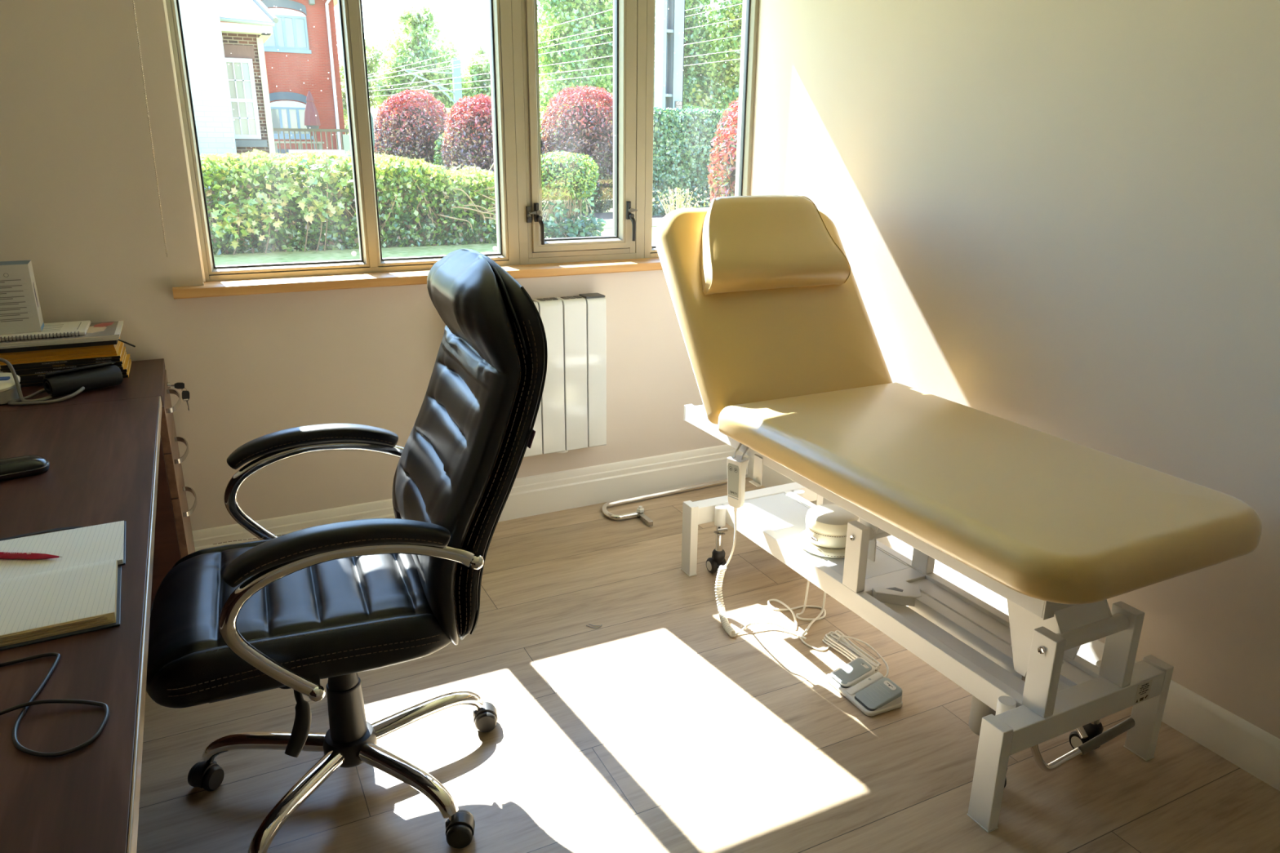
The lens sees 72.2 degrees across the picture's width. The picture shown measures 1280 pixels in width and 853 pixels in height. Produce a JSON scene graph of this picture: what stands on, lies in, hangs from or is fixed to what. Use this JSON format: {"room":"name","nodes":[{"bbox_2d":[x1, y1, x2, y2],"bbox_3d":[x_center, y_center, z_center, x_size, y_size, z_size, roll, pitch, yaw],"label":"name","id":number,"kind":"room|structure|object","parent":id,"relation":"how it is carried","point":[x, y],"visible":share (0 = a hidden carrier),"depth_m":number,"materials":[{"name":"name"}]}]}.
{"room":"examination room","nodes":[
{"label":"examination room","id":0,"kind":"room"},
{"bbox_2d":[0,0,726,530],"bbox_3d":[-1.063,-0.761,2.771,3.372,2.450,0.155,-8,20,-25],"label":"wall","id":1,"kind":"structure","parent":0,"point":[79,202],"depth_m":2.71,"materials":[{"name":"paint"}]},
{"bbox_2d":[132,0,167,257],"bbox_3d":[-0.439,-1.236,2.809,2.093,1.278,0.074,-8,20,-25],"label":"cord","id":2,"kind":"object","parent":1,"relation":"attached to","point":[133,3],"visible":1,"depth_m":2.46,"materials":[{"name":"beige fabric"}]},
{"bbox_2d":[163,0,205,281],"bbox_3d":[-1.347,-1.046,2.536,0.007,1.249,0.032,-8,20,-25],"label":"trim","id":3,"kind":"structure","parent":1,"relation":"attached to","point":[164,1],"depth_m":2.58,"materials":[{"name":"white paint"}]},
{"bbox_2d":[165,0,759,298],"bbox_3d":[-0.411,-1.190,3.088,3.022,1.315,0.441,-8,20,-25],"label":"window","id":4,"kind":"structure","parent":1,"relation":"in","point":[523,251],"depth_m":3.04,"materials":[{"name":"beige wood"}]},
{"bbox_2d":[191,444,748,551],"bbox_3d":[-0.990,0.348,3.071,3.272,0.156,0.018,-8,20,-25],"label":"baseboard","id":5,"kind":"structure","parent":1,"relation":"attached to","point":[540,494],"depth_m":3.41,"materials":[{"name":"white paint"}]},
{"bbox_2d":[523,293,606,457],"bbox_3d":[-0.379,-0.174,3.177,0.526,0.579,0.092,-8,20,-25],"label":"radiator","id":6,"kind":"object","parent":1,"relation":"attached to","point":[571,415],"visible":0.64,"depth_m":3.19,"materials":[{"name":"white metal"}]},
{"bbox_2d":[208,168,657,266],"bbox_3d":[-18.677,-20.806,67.663,150.000,0.300,136.700,-8,20,-25],"label":"ground","id":7,"kind":"structure","parent":0,"point":[282,256],"depth_m":7.83,"materials":[{"name":"green plant"}]},
{"bbox_2d":[178,0,278,188],"bbox_3d":[-11.186,-7.548,18.937,6.188,4.474,5.600,-8,20,-25],"label":"house","id":8,"kind":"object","parent":7,"relation":"on","point":[233,114],"visible":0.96,"depth_m":17.93,"materials":[{"name":"paint"}]},
{"bbox_2d":[208,149,353,254],"bbox_3d":[-3.171,-1.942,7.622,1.350,0.891,0.241,-8,20,-25],"label":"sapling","id":9,"kind":"object","parent":7,"relation":"on","point":[326,208],"visible":0.98,"depth_m":7.66,"materials":[{"name":"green plant"}]},
{"bbox_2d":[220,0,345,154],"bbox_3d":[-16.044,-14.660,33.819,8.100,8.800,9.000,-8,20,-25],"label":"brick building","id":10,"kind":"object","parent":7,"relation":"on","point":[311,51],"visible":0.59,"depth_m":31.71,"materials":[{"name":"red brick"}]},
{"bbox_2d":[274,141,324,153],"bbox_3d":[-10.015,-7.970,26.063,1.900,0.930,1.100,-8,20,-25],"label":"picnic table","id":11,"kind":"object","parent":7,"relation":"on","point":[319,144],"visible":0.23,"depth_m":25.97,"materials":[{"name":"grey wood"}]},
{"bbox_2d":[272,128,351,156],"bbox_3d":[-8.402,-7.036,22.689,2.050,1.250,0.200,-8,20,-25],"label":"railing","id":12,"kind":"object","parent":7,"relation":"on","point":[345,140],"visible":0.37,"depth_m":22.59,"materials":[{"name":"brown metal"}]},
{"bbox_2d":[304,90,320,149],"bbox_3d":[-10.059,-9.057,27.038,0.451,2.400,0.451,-8,20,-25],"label":"parasol","id":13,"kind":"object","parent":7,"relation":"on","point":[312,121],"visible":0.86,"depth_m":26.76,"materials":[{"name":"red fabric"}]},
{"bbox_2d":[200,148,497,254],"bbox_3d":[-2.822,-2.189,8.461,3.466,0.916,1.138,-8,20,-25],"label":"hedge","id":14,"kind":"object","parent":7,"relation":"on","point":[445,206],"visible":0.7,"depth_m":8.14,"materials":[{"name":"green plant"}]},
{"bbox_2d":[338,30,387,124],"bbox_3d":[-13.668,-16.070,42.909,3.042,5.992,2.500,-4,18,-14],"label":"tree","id":15,"kind":"object","parent":7,"relation":"on","point":[371,64],"visible":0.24,"depth_m":42.32,"materials":[{"name":"green plant"}]},
{"bbox_2d":[370,112,395,153],"bbox_3d":[-4.423,-4.803,15.531,0.750,1.460,0.070,-8,20,-25],"label":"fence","id":16,"kind":"object","parent":7,"relation":"on","point":[371,117],"visible":0.04,"depth_m":15.28,"materials":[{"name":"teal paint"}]},
{"bbox_2d":[373,88,447,189],"bbox_3d":[-3.655,-4.521,14.244,1.297,1.801,1.192,-7,19,-22],"label":"bush","id":17,"kind":"object","parent":7,"relation":"on","point":[412,133],"visible":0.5,"depth_m":13.79,"materials":[{"name":"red plant"}]},
{"bbox_2d":[370,2,472,116],"bbox_3d":[-10.366,-16.383,41.926,4.811,7.243,3.737,-4,18,-14],"label":"tree","id":18,"kind":"object","parent":7,"relation":"on","point":[417,23],"visible":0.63,"depth_m":41.05,"materials":[{"name":"green plant"}]},
{"bbox_2d":[401,57,462,128],"bbox_3d":[-7.121,-10.786,30.373,2.001,3.700,0.200,-8,20,-25],"label":"catenary mast","id":19,"kind":"object","parent":7,"relation":"on","point":[456,72],"visible":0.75,"depth_m":30.23,"materials":[{"name":"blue metal"}]},
{"bbox_2d":[432,131,459,169],"bbox_3d":[-2.894,-4.076,13.839,0.746,1.184,0.772,-8,20,-25],"label":"bush","id":20,"kind":"object","parent":7,"relation":"on","point":[437,155],"visible":0.08,"depth_m":13.65,"materials":[{"name":"green plant"}]},
{"bbox_2d":[440,93,494,195],"bbox_3d":[-2.268,-3.978,12.804,1.277,1.661,1.249,-8,20,-25],"label":"bush","id":21,"kind":"object","parent":7,"relation":"on","point":[473,143],"visible":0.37,"depth_m":12.32,"materials":[{"name":"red plant"}]},
{"bbox_2d":[450,164,493,208],"bbox_3d":[-2.240,-3.051,11.470,0.742,0.723,0.670,-8,20,-25],"label":"bush","id":22,"kind":"object","parent":7,"relation":"on","point":[467,166],"visible":0.06,"depth_m":11.31,"materials":[{"name":"green plant"}]},
{"bbox_2d":[462,26,551,106],"bbox_3d":[-6.818,-16.982,43.917,5.542,7.231,2.678,-10,20,-29],"label":"tree","id":23,"kind":"object","parent":7,"relation":"on","point":[480,68],"visible":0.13,"depth_m":42.92,"materials":[{"name":"green plant"}]},
{"bbox_2d":[540,126,555,210],"bbox_3d":[-1.510,-3.753,12.803,0.791,1.252,0.774,-8,20,-25],"label":"bush","id":24,"kind":"object","parent":7,"relation":"on","point":[541,142],"visible":0.02,"depth_m":12.64,"materials":[{"name":"green plant"}]},
{"bbox_2d":[541,150,606,238],"bbox_3d":[-0.806,-2.320,8.901,0.810,0.919,0.707,-8,20,-25],"label":"shrub","id":25,"kind":"object","parent":7,"relation":"on","point":[565,181],"visible":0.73,"depth_m":8.74,"materials":[{"name":"green plant"}]},
{"bbox_2d":[540,84,613,213],"bbox_3d":[-0.779,-3.899,12.428,1.291,1.778,1.190,-8,20,-25],"label":"bush","id":26,"kind":"object","parent":7,"relation":"on","point":[583,128],"visible":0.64,"depth_m":12.01,"materials":[{"name":"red plant"}]},
{"bbox_2d":[549,97,613,173],"bbox_3d":[-1.276,-8.204,24.894,3.202,2.392,1.940,-9,20,-28],"label":"thicket","id":27,"kind":"object","parent":7,"relation":"on","point":[611,98],"visible":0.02,"depth_m":24.18,"materials":[{"name":"brown plant"}]},
{"bbox_2d":[537,0,655,126],"bbox_3d":[-1.836,-12.139,27.928,5.604,7.900,3.660,-10,21,-29],"label":"tree","id":28,"kind":"object","parent":7,"relation":"on","point":[568,10],"visible":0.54,"depth_m":27.08,"materials":[{"name":"green plant"}]},
{"bbox_2d":[542,212,664,219],"bbox_3d":[1.348,-2.983,12.383,5.200,0.030,1.700,-8,20,-25],"label":"soil bed","id":29,"kind":"object","parent":7,"relation":"on","point":[605,215],"depth_m":11.82,"materials":[{"name":"soil"}]},
{"bbox_2d":[595,217,662,228],"bbox_3d":[1.939,-2.764,11.625,5.850,0.090,0.120,-8,20,-25],"label":"kerb","id":30,"kind":"object","parent":7,"relation":"on","point":[655,221],"depth_m":10.48,"materials":[{"name":"white concrete"}]},
{"bbox_2d":[653,0,685,108],"bbox_3d":[0.516,-7.842,14.283,0.400,8.100,0.325,-8,20,-25],"label":"mast","id":31,"kind":"object","parent":7,"relation":"on","point":[669,31],"visible":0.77,"depth_m":14.71,"materials":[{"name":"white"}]},
{"bbox_2d":[652,186,709,214],"bbox_3d":[0.413,-2.313,9.485,0.888,0.520,0.582,-12,22,-35],"label":"shrub","id":32,"kind":"object","parent":7,"relation":"on","point":[678,206],"visible":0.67,"depth_m":9.47,"materials":[{"name":"green plant"}]},
{"bbox_2d":[653,0,733,108],"bbox_3d":[1.234,-12.711,29.419,5.386,8.130,3.729,-16,24,-41],"label":"tree","id":33,"kind":"object","parent":7,"relation":"on","point":[691,73],"visible":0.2,"depth_m":28.94,"materials":[{"name":"green plant"}]},
{"bbox_2d":[652,106,737,215],"bbox_3d":[0.873,-3.696,12.341,2.269,1.473,0.620,-8,20,-25],"label":"ivy hedge","id":34,"kind":"object","parent":7,"relation":"on","point":[682,137],"visible":0.43,"depth_m":11.90,"materials":[{"name":"green plant"}]},
{"bbox_2d":[683,103,707,109],"bbox_3d":[1.220,-8.451,26.112,3.770,2.163,1.976,-8,20,-25],"label":"thicket","id":35,"kind":"object","parent":7,"relation":"on","point":[693,107],"visible":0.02,"depth_m":25.78,"materials":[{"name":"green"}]},
{"bbox_2d":[683,0,742,110],"bbox_3d":[3.933,-12.393,29.836,6.178,7.318,3.288,-13,22,-37],"label":"tree","id":36,"kind":"object","parent":7,"relation":"on","point":[728,70],"visible":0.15,"depth_m":28.56,"materials":[{"name":"green plant"}]},
{"bbox_2d":[706,97,738,206],"bbox_3d":[1.205,-2.681,9.173,0.994,1.508,0.988,-8,20,-25],"label":"bush","id":37,"kind":"object","parent":7,"relation":"on","point":[727,172],"visible":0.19,"depth_m":9.01,"materials":[{"name":"red plant"}]},
{"bbox_3d":[-6.726,-5.156,18.421,0.900,0.319,0.500,-8,20,-25],"label":"bearer","id":38,"kind":"object","parent":7,"relation":"on","visible":0},
{"bbox_3d":[-6.725,-5.340,18.361,1.140,0.065,0.600,-8,20,-25],"label":"board","id":39,"kind":"object","parent":38,"relation":"on","visible":0},
{"bbox_3d":[-6.733,-5.413,18.333,1.060,0.065,0.600,-8,20,-25],"label":"board","id":40,"kind":"object","parent":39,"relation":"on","visible":0},
{"bbox_3d":[-6.696,-5.492,18.327,1.080,0.065,0.600,-8,20,-25],"label":"board","id":41,"kind":"object","parent":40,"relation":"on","visible":0},
{"bbox_3d":[-6.745,-5.560,18.279,1.090,0.065,0.600,-8,20,-25],"label":"board","id":42,"kind":"object","parent":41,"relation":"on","visible":0},
{"bbox_2d":[291,153,347,156],"bbox_3d":[-6.708,-5.639,18.272,1.110,0.065,0.600,-8,20,-25],"label":"board","id":43,"kind":"object","parent":42,"relation":"on","point":[341,154],"visible":0.14,"depth_m":18.23,"materials":[{"name":"beige"}]},
{"bbox_2d":[288,149,344,153],"bbox_3d":[-6.717,-5.712,18.244,1.030,0.065,0.600,-8,20,-25],"label":"board","id":44,"kind":"object","parent":43,"relation":"on","point":[291,151],"visible":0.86,"depth_m":18.08,"materials":[{"name":"beige wood"}]},
{"bbox_2d":[136,477,1279,852],"bbox_3d":[0.117,1.161,1.030,3.492,0.120,5.600,-8,20,-25],"label":"floor","id":45,"kind":"structure","parent":0,"point":[654,728],"depth_m":2.06,"materials":[{"name":"brown wood"}]},
{"bbox_2d":[0,395,162,852],"bbox_3d":[-1.103,0.652,1.187,0.876,0.732,2.342,-8,20,-25],"label":"desk","id":46,"kind":"object","parent":45,"relation":"on","point":[103,457],"visible":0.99,"depth_m":1.11,"materials":[{"name":"brown wood"}]},
{"bbox_2d":[0,454,49,481],"bbox_3d":[-1.222,0.078,1.714,0.117,0.034,0.064,-13,22,-37],"label":"mobile phone","id":47,"kind":"object","parent":46,"relation":"on","point":[13,468],"visible":1,"depth_m":1.70,"materials":[{"name":"black plastic"}]},
{"bbox_2d":[0,652,109,757],"bbox_3d":[-0.751,0.327,0.995,0.266,0.010,0.236,-8,20,-25],"label":"cable","id":48,"kind":"object","parent":46,"relation":"on","point":[30,702],"visible":1,"depth_m":1.01,"materials":[{"name":"black plastic"}]},
{"bbox_2d":[0,520,125,650],"bbox_3d":[-0.892,0.222,1.300,0.230,0.019,0.401,-8,20,-25],"label":"open notebook","id":49,"kind":"object","parent":46,"relation":"on","point":[78,592],"visible":0.99,"depth_m":1.26,"materials":[{"name":"beige paper"}]},
{"bbox_2d":[0,551,62,559],"bbox_3d":[-0.984,0.201,1.361,0.175,0.012,0.015,1,18,1],"label":"pen","id":50,"kind":"object","parent":49,"relation":"on","point":[3,555],"visible":1,"depth_m":1.36,"materials":[{"name":"red plastic"}]},
{"bbox_2d":[0,358,196,609],"bbox_3d":[-1.591,0.243,2.442,0.646,0.732,0.452,-8,20,-25],"label":"drawer unit","id":51,"kind":"object","parent":45,"relation":"on","point":[173,537],"visible":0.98,"depth_m":2.37,"materials":[{"name":"brown wood"}]},
{"bbox_2d":[0,372,20,404],"bbox_3d":[-1.628,-0.091,2.180,0.154,0.062,0.116,-4,18,-14],"label":"monitor","id":52,"kind":"object","parent":51,"relation":"on","point":[8,391],"visible":0.87,"depth_m":2.17,"materials":[{"name":"beige plastic"}]},
{"bbox_2d":[0,357,84,404],"bbox_3d":[-1.569,-0.115,2.177,0.318,0.112,0.103,-5,19,-16],"label":"air hose","id":53,"kind":"object","parent":51,"relation":"on","point":[25,400],"visible":0.91,"depth_m":2.18,"materials":[{"name":"grey rubber"}]},
{"bbox_2d":[20,359,131,387],"bbox_3d":[-1.579,-0.149,2.451,0.272,0.008,0.200,-8,20,-25],"label":"magazine","id":54,"kind":"object","parent":51,"relation":"on","point":[130,364],"visible":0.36,"depth_m":2.34,"materials":[{"name":"beige paper"}]},
{"bbox_2d":[19,359,130,384],"bbox_3d":[-1.581,-0.156,2.447,0.272,0.008,0.204,-8,20,-25],"label":"magazine","id":55,"kind":"object","parent":54,"relation":"on","point":[122,373],"visible":0.02,"depth_m":2.33,"materials":[{"name":"beige paper"}]},
{"bbox_2d":[20,354,130,381],"bbox_3d":[-1.579,-0.164,2.446,0.272,0.008,0.204,-8,20,-25],"label":"magazine","id":56,"kind":"object","parent":55,"relation":"on","point":[127,358],"visible":0.02,"depth_m":2.42,"materials":[{"name":"beige paper"}]},
{"bbox_2d":[18,351,126,378],"bbox_3d":[-1.586,-0.170,2.439,0.272,0.008,0.202,-8,20,-25],"label":"magazine","id":57,"kind":"object","parent":56,"relation":"on","point":[125,357],"visible":0.18,"depth_m":2.33,"materials":[{"name":"beige paper"}]},
{"bbox_2d":[16,352,125,375],"bbox_3d":[-1.588,-0.178,2.437,0.272,0.008,0.206,-8,20,-25],"label":"magazine","id":58,"kind":"object","parent":57,"relation":"on","point":[117,365],"visible":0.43,"depth_m":2.33,"materials":[{"name":"beige paper"}]},
{"bbox_2d":[2,346,125,373],"bbox_3d":[-1.585,-0.185,2.435,0.272,0.008,0.203,-8,20,-25],"label":"magazine","id":59,"kind":"object","parent":58,"relation":"on","point":[121,362],"visible":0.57,"depth_m":2.35,"materials":[{"name":"beige paper"}]},
{"bbox_2d":[0,346,124,371],"bbox_3d":[-1.590,-0.192,2.431,0.272,0.008,0.204,-8,20,-25],"label":"magazine","id":60,"kind":"object","parent":59,"relation":"on","point":[117,359],"visible":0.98,"depth_m":2.35,"materials":[{"name":"beige paper"}]},
{"bbox_2d":[0,342,124,368],"bbox_3d":[-1.588,-0.200,2.429,0.272,0.008,0.204,-8,20,-25],"label":"magazine","id":61,"kind":"object","parent":60,"relation":"on","point":[122,345],"visible":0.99,"depth_m":2.35,"materials":[{"name":"beige paper"}]},
{"bbox_2d":[0,341,120,364],"bbox_3d":[-1.598,-0.208,2.432,0.272,0.006,0.200,-8,20,-25],"label":"magazine","id":62,"kind":"object","parent":61,"relation":"on","point":[117,353],"visible":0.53,"depth_m":2.35,"materials":[{"name":"beige paper"}]},
{"bbox_2d":[0,337,120,362],"bbox_3d":[-1.600,-0.215,2.432,0.272,0.006,0.200,-8,20,-25],"label":"magazine","id":63,"kind":"object","parent":62,"relation":"on","point":[106,352],"visible":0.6,"depth_m":2.35,"materials":[{"name":"beige paper"}]},
{"bbox_2d":[0,337,119,359],"bbox_3d":[-1.602,-0.221,2.431,0.272,0.006,0.200,-8,20,-25],"label":"magazine","id":64,"kind":"object","parent":63,"relation":"on","point":[110,349],"visible":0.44,"depth_m":2.35,"materials":[{"name":"beige paper"}]},
{"bbox_2d":[0,344,115,357],"bbox_3d":[-1.601,-0.226,2.427,0.272,0.006,0.200,-8,20,-25],"label":"magazine","id":65,"kind":"object","parent":64,"relation":"on","point":[114,346],"visible":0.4,"depth_m":2.34,"materials":[{"name":"beige paper"}]},
{"bbox_2d":[0,344,114,355],"bbox_3d":[-1.603,-0.232,2.425,0.272,0.006,0.200,-8,20,-25],"label":"magazine","id":66,"kind":"object","parent":65,"relation":"on","point":[110,345],"visible":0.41,"depth_m":2.34,"materials":[{"name":"beige paper"}]},
{"bbox_2d":[0,340,118,353],"bbox_3d":[-1.594,-0.239,2.415,0.281,0.013,0.195,-8,20,-25],"label":"folder","id":67,"kind":"object","parent":66,"relation":"on","point":[108,342],"visible":0.32,"depth_m":2.33,"materials":[{"name":"black"}]},
{"bbox_2d":[0,337,118,349],"bbox_3d":[-1.597,-0.247,2.411,0.299,0.004,0.215,-8,20,-25],"label":"catalogue","id":68,"kind":"object","parent":67,"relation":"on","point":[115,339],"visible":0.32,"depth_m":2.33,"materials":[{"name":"beige paper"}]},
{"bbox_2d":[0,324,123,346],"bbox_3d":[-1.596,-0.252,2.410,0.302,0.004,0.214,-8,20,-25],"label":"catalogue","id":69,"kind":"object","parent":68,"relation":"on","point":[111,337],"visible":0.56,"depth_m":2.33,"materials":[{"name":"beige paper"}]},
{"bbox_2d":[0,320,123,345],"bbox_3d":[-1.595,-0.258,2.409,0.304,0.005,0.213,-8,20,-25],"label":"catalogue","id":70,"kind":"object","parent":69,"relation":"on","point":[106,329],"visible":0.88,"depth_m":2.38,"materials":[{"name":"beige paper"}]},
{"bbox_2d":[0,320,90,342],"bbox_3d":[-1.652,-0.257,2.379,0.271,0.014,0.185,-8,20,-25],"label":"spiral notebook","id":71,"kind":"object","parent":70,"relation":"on","point":[78,328],"visible":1,"depth_m":2.36,"materials":[{"name":"white paper"}]},
{"bbox_2d":[0,260,44,334],"bbox_3d":[-1.698,-0.340,2.324,0.173,0.180,0.091,-8,20,-25],"label":"printed box","id":72,"kind":"object","parent":71,"relation":"on","point":[20,312],"visible":1,"depth_m":2.31,"materials":[{"name":"grey paper"}]},
{"bbox_2d":[39,322,81,332],"bbox_3d":[-1.595,-0.274,2.418,0.091,0.001,0.110,-8,20,-25],"label":"print","id":73,"kind":"object","parent":71,"relation":"on","point":[57,326],"depth_m":2.42,"materials":[{"name":"grey paper"}]},
{"bbox_2d":[86,325,106,333],"bbox_3d":[-1.517,-0.273,2.453,0.050,0.001,0.120,-6,19,-19],"label":"photo","id":74,"kind":"object","parent":70,"relation":"on","point":[92,329],"depth_m":2.44,"materials":[{"name":"beige paper"}]},
{"bbox_2d":[42,361,122,397],"bbox_3d":[-1.446,-0.124,2.279,0.065,0.065,0.169,13,22,34],"label":"pressure cuff","id":75,"kind":"object","parent":51,"relation":"on","point":[64,382],"visible":1,"depth_m":2.26,"materials":[{"name":"black fabric"}]},
{"bbox_2d":[170,382,189,411],"bbox_3d":[-1.366,-0.087,2.615,0.048,0.090,0.010,-8,20,-25],"label":"keys","id":76,"kind":"object","parent":51,"relation":"hanging from","point":[185,394],"visible":1,"depth_m":2.61,"materials":[{"name":"black plastic"}]},
{"bbox_2d":[146,248,547,852],"bbox_3d":[-0.608,0.236,1.801,0.764,1.145,0.664,-8,20,-25],"label":"office chair","id":77,"kind":"object","parent":45,"relation":"on","point":[336,602],"visible":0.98,"depth_m":1.66,"materials":[{"name":"black leather"}]},
{"bbox_2d":[191,760,219,788],"bbox_3d":[-0.954,0.758,1.929,0.029,0.037,0.058,6,19,17],"label":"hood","id":78,"kind":"object","parent":77,"relation":"attached to","point":[206,774],"depth_m":1.91,"materials":[{"name":"black plastic"}]},
{"bbox_2d":[392,248,521,644],"bbox_3d":[-0.395,0.010,1.820,0.204,0.728,0.504,-7,19,-22],"label":"backrest cushion","id":79,"kind":"object","parent":77,"relation":"on","point":[459,464],"depth_m":1.65,"materials":[{"name":"black leather"}]},
{"bbox_2d":[444,812,475,836],"bbox_3d":[-0.367,0.810,1.787,0.058,0.037,0.029,-1,18,-5],"label":"hood","id":80,"kind":"object","parent":77,"relation":"attached to","point":[460,824],"depth_m":1.77,"materials":[{"name":"black plastic"}]},
{"bbox_2d":[472,702,497,724],"bbox_3d":[-0.377,0.697,2.136,0.058,0.037,0.029,-3,18,-12],"label":"hood","id":81,"kind":"object","parent":77,"relation":"attached to","point":[485,713],"depth_m":2.12,"materials":[{"name":"black plastic"}]},
{"bbox_2d":[601,474,748,526],"bbox_3d":[0.193,0.284,3.485,0.712,0.046,0.264,-8,20,-25],"label":"bar","id":82,"kind":"object","parent":45,"relation":"on","point":[639,513],"visible":1,"depth_m":3.48,"materials":[{"name":"silver metal"}]},
{"bbox_2d":[715,514,835,651],"bbox_3d":[0.372,0.433,2.512,0.375,0.363,0.143,9,20,25],"label":"lead","id":83,"kind":"object","parent":45,"relation":"on","point":[726,626],"visible":1,"depth_m":2.59,"materials":[{"name":"white plastic"}]},
{"bbox_2d":[822,630,888,677],"bbox_3d":[0.606,0.627,2.444,0.082,0.038,0.244,-8,20,-25],"label":"bundle","id":84,"kind":"object","parent":45,"relation":"on","point":[852,652],"visible":0.8,"depth_m":2.46,"materials":[{"name":"white plastic"}]},
{"bbox_2d":[825,657,902,716],"bbox_3d":[0.583,0.673,2.289,0.120,0.048,0.190,-8,20,-25],"label":"switch","id":85,"kind":"object","parent":45,"relation":"on","point":[873,694],"visible":1,"depth_m":2.27,"materials":[{"name":"white plastic"}]},
{"bbox_2d":[654,207,1262,832],"bbox_3d":[0.671,0.061,2.356,0.668,1.171,1.606,-8,20,-25],"label":"couch","id":86,"kind":"object","parent":45,"relation":"on","point":[1058,528],"visible":0.97,"depth_m":2.05,"materials":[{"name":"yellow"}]},
{"bbox_2d":[726,443,763,514],"bbox_3d":[0.289,0.154,2.467,0.063,0.200,0.104,-8,20,-25],"label":"handset","id":87,"kind":"object","parent":86,"relation":"hanging from","point":[737,464],"visible":0.98,"depth_m":2.46,"materials":[{"name":"white plastic"}]},
{"bbox_2d":[701,195,850,295],"bbox_3d":[0.390,-0.572,2.732,0.518,0.277,0.234,-8,20,-25],"label":"pillow","id":88,"kind":"object","parent":86,"relation":"on","point":[752,242],"visible":1,"depth_m":2.68,"materials":[{"name":"beige leather"}]},
{"bbox_2d":[767,580,826,639],"bbox_3d":[0.505,0.480,2.640,0.189,0.205,0.239,-8,20,-25],"label":"power cord","id":89,"kind":"object","parent":86,"relation":"hanging from","point":[818,618],"visible":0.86,"depth_m":2.67,"materials":[{"name":"white plastic"}]},
{"bbox_2d":[738,493,910,578],"bbox_3d":[0.528,0.327,2.681,0.216,0.006,0.610,-8,20,-25],"label":"tray","id":90,"kind":"object","parent":86,"relation":"on","point":[783,515],"depth_m":2.71,"materials":[{"name":"white metal"}]},
{"bbox_2d":[797,504,859,558],"bbox_3d":[0.564,0.298,2.581,0.195,0.107,0.195,-8,20,-25],"label":"motor","id":91,"kind":"object","parent":86,"relation":"on","point":[824,535],"visible":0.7,"depth_m":2.52,"materials":[{"name":"beige plastic"}]},
{"bbox_2d":[750,0,1279,738],"bbox_3d":[1.684,-0.250,1.268,0.120,2.450,5.386,-8,20,-25],"label":"wall","id":92,"kind":"structure","parent":0,"point":[1058,218],"depth_m":2.23,"materials":[{"name":"paint"}]},
{"bbox_2d":[747,456,1279,791],"bbox_3d":[1.618,0.874,1.588,0.015,0.111,5.164,-8,20,-25],"label":"baseboard","id":93,"kind":"structure","parent":92,"relation":"attached to","point":[1255,751],"depth_m":2.10,"materials":[{"name":"white paint"}]},
{"label":"outside","id":94,"kind":"structure","parent":0,"visible":0},
{"bbox_2d":[368,8,613,75],"bbox_3d":[-2.422,-9.749,21.421,10.606,2.011,0.012,8,19,21],"label":"overhead wire","id":95,"kind":"object","parent":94,"point":[611,9],"visible":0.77,"depth_m":22.28,"materials":[{"name":"grey"}]},
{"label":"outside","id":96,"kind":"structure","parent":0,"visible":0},
{"bbox_2d":[369,0,728,76],"bbox_3d":[-2.416,-9.475,21.515,10.632,1.531,0.012,8,19,21],"label":"overhead wire","id":97,"kind":"object","parent":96,"point":[726,0],"visible":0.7,"depth_m":21.51,"materials":[{"name":"grey metal"}]},
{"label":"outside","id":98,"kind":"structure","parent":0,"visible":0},
{"bbox_2d":[369,17,742,79],"bbox_3d":[-2.413,-9.228,21.596,10.651,1.171,0.012,8,19,21],"label":"overhead wire","id":99,"kind":"object","parent":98,"point":[740,18],"visible":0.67,"depth_m":21.48,"materials":[{"name":"grey metal"}]},
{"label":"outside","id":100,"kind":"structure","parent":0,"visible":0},
{"bbox_2d":[368,35,741,88],"bbox_3d":[-2.411,-8.967,21.683,10.671,1.021,0.012,8,19,21],"label":"overhead wire","id":101,"kind":"object","parent":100,"point":[739,35],"visible":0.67,"depth_m":21.61,"materials":[{"name":"grey"}]},
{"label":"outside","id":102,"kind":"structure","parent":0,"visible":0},
{"bbox_2d":[368,49,738,91],"bbox_3d":[-2.409,-8.787,21.743,10.690,0.801,0.012,7,19,21],"label":"overhead wire","id":103,"kind":"object","parent":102,"point":[735,50],"visible":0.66,"depth_m":21.66,"materials":[{"name":"grey metal"}]},
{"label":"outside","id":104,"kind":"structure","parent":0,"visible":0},
{"bbox_2d":[368,58,739,97],"bbox_3d":[-2.410,-8.630,21.794,10.704,0.751,0.012,7,19,21],"label":"overhead wire","id":105,"kind":"object","parent":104,"point":[735,59],"visible":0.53,"depth_m":21.54,"materials":[{"name":"grey"}]},
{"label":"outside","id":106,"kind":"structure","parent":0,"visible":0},
{"bbox_2d":[368,3,742,81],"bbox_3d":[-2.417,-9.361,21.551,10.645,1.511,0.012,8,19,21],"label":"overhead wire","id":107,"kind":"object","parent":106,"point":[740,3],"visible":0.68,"depth_m":21.43,"materials":[{"name":"grey metal"}]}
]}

